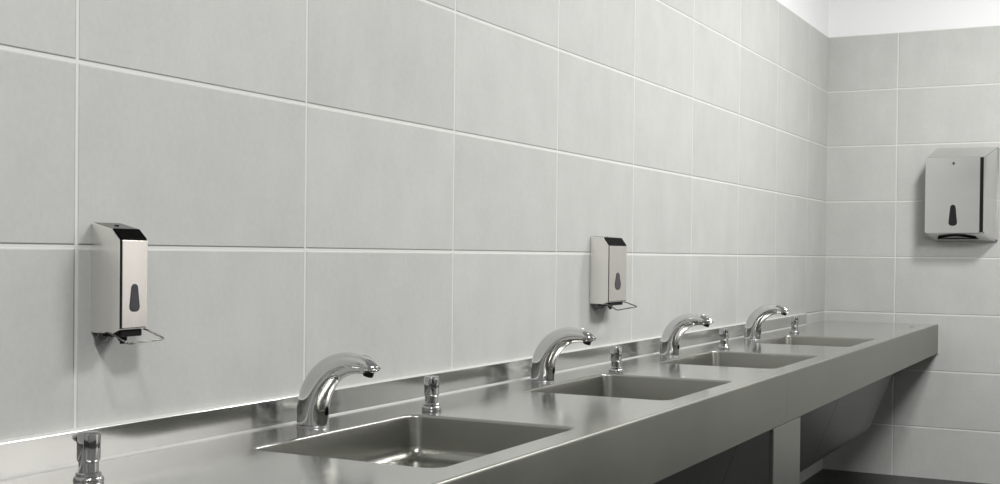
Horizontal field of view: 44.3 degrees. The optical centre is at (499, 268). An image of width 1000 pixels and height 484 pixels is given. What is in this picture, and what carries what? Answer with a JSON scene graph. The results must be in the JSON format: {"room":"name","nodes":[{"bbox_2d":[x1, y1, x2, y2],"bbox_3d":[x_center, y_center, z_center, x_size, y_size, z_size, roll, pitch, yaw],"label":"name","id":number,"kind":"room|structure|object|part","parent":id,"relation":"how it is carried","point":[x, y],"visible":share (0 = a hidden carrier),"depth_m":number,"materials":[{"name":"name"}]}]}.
{"room":"public restroom","nodes":[
{"label":"public restroom","id":0,"kind":"room"},
{"bbox_2d":[0,0,828,482],"bbox_3d":[-0.432,-0.456,2.593,0.120,3.169,9.640,1,1,28],"label":"wall","id":1,"kind":"structure","parent":0,"point":[412,187],"depth_m":2.78,"materials":[{"name":"tile"}]},
{"bbox_2d":[91,222,163,344],"bbox_3d":[-0.613,0.024,2.017,0.105,0.199,0.074,1,1,28],"label":"soap dispenser","id":2,"kind":"object","parent":1,"relation":"attached to","point":[119,251],"visible":1,"depth_m":2.01,"materials":[{"name":"metal"}]},
{"bbox_3d":[-0.636,-0.071,2.034,0.040,0.011,0.059,1,1,28],"label":"plate","id":3,"kind":"part","parent":2,"relation":"part of","materials":[{"name":"metal"}]},
{"bbox_2d":[590,236,636,310],"bbox_3d":[0.363,0.013,3.898,0.098,0.232,0.168,1,1,28],"label":"soap dispenser","id":4,"kind":"object","parent":1,"relation":"attached to","point":[608,255],"visible":1,"depth_m":3.84,"materials":[{"name":"metal"}]},
{"bbox_2d":[800,469,986,483],"bbox_3d":[1.067,1.213,1.823,3.540,0.120,9.640,1,1,28],"label":"floor","id":5,"kind":"structure","parent":0,"point":[824,476],"depth_m":6.44,"materials":[{"name":"grey tile"}]},
{"bbox_2d":[0,313,938,483],"bbox_3d":[0.579,0.687,3.793,0.598,0.874,6.350,1,1,28],"label":"countertop","id":6,"kind":"structure","parent":5,"relation":"on","point":[766,410],"depth_m":2.74,"materials":[{"name":"silver metal"}]},
{"bbox_2d":[72,431,103,483],"bbox_3d":[-0.614,0.281,1.828,0.047,0.076,0.044,1,1,2],"label":"soap pump","id":7,"kind":"object","parent":6,"relation":"on","point":[88,442],"visible":1,"depth_m":1.81,"materials":[{"name":"silver metal"}]},
{"bbox_2d":[296,352,379,427],"bbox_3d":[-0.320,0.239,2.420,0.191,0.151,0.058,1,1,28],"label":"faucet","id":8,"kind":"object","parent":6,"relation":"on","point":[317,389],"visible":1,"depth_m":2.42,"materials":[{"name":"silver metal"}]},
{"bbox_3d":[-0.259,0.177,2.388,0.036,0.021,0.026,1,1,28],"label":"spout plate","id":9,"kind":"part","parent":8,"relation":"part of","materials":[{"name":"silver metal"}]},
{"bbox_2d":[252,414,573,467],"bbox_3d":[-0.145,0.366,2.314,0.397,0.097,0.562,1,1,28],"label":"basin","id":10,"kind":"object","parent":6,"relation":"in","point":[400,440],"depth_m":2.54,"materials":[{"name":"silver metal"}]},
{"bbox_2d":[421,376,440,410],"bbox_3d":[-0.151,0.275,2.711,0.044,0.076,0.046,0,1,-28],"label":"soap pump","id":11,"kind":"object","parent":6,"relation":"on","point":[431,383],"visible":1,"depth_m":2.70,"materials":[{"name":"silver metal"}]},
{"bbox_2d":[530,327,595,381],"bbox_3d":[0.170,0.233,3.335,0.191,0.151,0.058,1,1,28],"label":"faucet","id":12,"kind":"object","parent":6,"relation":"on","point":[545,356],"visible":1,"depth_m":3.33,"materials":[{"name":"silver metal"}]},
{"bbox_2d":[608,346,622,372],"bbox_3d":[0.345,0.268,3.641,0.044,0.076,0.046,0,1,-28],"label":"soap pump","id":13,"kind":"object","parent":6,"relation":"on","point":[615,351],"visible":1,"depth_m":3.63,"materials":[{"name":"silver metal"}]},
{"bbox_2d":[524,374,731,399],"bbox_3d":[0.352,0.359,3.269,0.397,0.097,0.550,1,1,28],"label":"basin","id":14,"kind":"object","parent":6,"relation":"in","point":[620,386],"depth_m":3.50,"materials":[{"name":"silver metal"}]},
{"bbox_2d":[659,313,712,355],"bbox_3d":[0.640,0.227,4.227,0.191,0.151,0.058,1,1,28],"label":"faucet","id":15,"kind":"object","parent":6,"relation":"on","point":[672,334],"visible":1,"depth_m":4.22,"materials":[{"name":"silver metal"}]},
{"bbox_3d":[0.239,0.688,3.300,0.450,0.449,1.456,1,1,28],"label":"apron panel","id":16,"kind":"part","parent":6,"relation":"part of","materials":[{"name":"silver metal"}]},
{"bbox_2d":[718,328,729,348],"bbox_3d":[0.842,0.262,4.611,0.044,0.076,0.046,0,1,-22],"label":"soap pump","id":17,"kind":"object","parent":6,"relation":"on","point":[723,332],"visible":1,"depth_m":4.60,"materials":[{"name":"silver metal"}]},
{"bbox_2d":[657,351,816,368],"bbox_3d":[0.813,0.353,4.154,0.397,0.097,0.612,1,1,28],"label":"basin","id":18,"kind":"object","parent":6,"relation":"in","point":[733,359],"depth_m":4.41,"materials":[{"name":"silver metal"}]},
{"bbox_2d":[744,304,789,339],"bbox_3d":[1.111,0.221,5.112,0.191,0.151,0.058,1,1,28],"label":"faucet","id":19,"kind":"object","parent":6,"relation":"on","point":[752,331],"visible":1,"depth_m":5.11,"materials":[{"name":"silver metal"}]},
{"bbox_3d":[0.915,0.679,4.599,0.450,0.449,1.466,1,1,28],"label":"apron panel","id":20,"kind":"part","parent":6,"relation":"part of","materials":[{"name":"silver metal"}]},
{"bbox_3d":[0.862,0.796,3.722,0.012,0.663,0.319,1,1,28],"label":"leg","id":21,"kind":"part","parent":6,"relation":"part of","materials":[{"name":"metal"}]},
{"bbox_2d":[790,316,799,332],"bbox_3d":[1.345,0.255,5.598,0.044,0.076,0.046,0,1,-22],"label":"soap pump","id":22,"kind":"object","parent":6,"relation":"on","point":[794,319],"visible":1,"depth_m":5.58,"materials":[{"name":"silver metal"}]},
{"bbox_2d":[751,335,873,346],"bbox_3d":[1.308,0.347,5.103,0.397,0.097,0.572,1,1,28],"label":"basin","id":23,"kind":"object","parent":6,"relation":"in","point":[826,341],"depth_m":5.34,"materials":[{"name":"silver metal"}]},
{"bbox_3d":[1.549,0.671,5.815,0.450,0.449,1.268,1,1,28],"label":"apron panel","id":24,"kind":"part","parent":6,"relation":"part of","materials":[{"name":"silver metal"}]},
{"bbox_2d":[823,0,999,483],"bbox_3d":[3.284,-0.460,6.024,3.300,3.169,0.120,1,1,28],"label":"wall","id":25,"kind":"structure","parent":0,"point":[908,80],"depth_m":6.52,"materials":[{"name":"tile"}]},
{"bbox_2d":[925,147,998,240],"bbox_3d":[2.390,-0.388,6.352,0.345,0.488,0.125,1,1,28],"label":"paper towel dispenser","id":26,"kind":"object","parent":25,"relation":"attached to","point":[962,184],"visible":1,"depth_m":6.31,"materials":[{"name":"metal"}]},
{"bbox_3d":[2.330,-0.380,6.321,0.267,0.392,0.005,1,1,28],"label":"door","id":27,"kind":"part","parent":26,"relation":"part of","materials":[{"name":"metal"}]}
]}

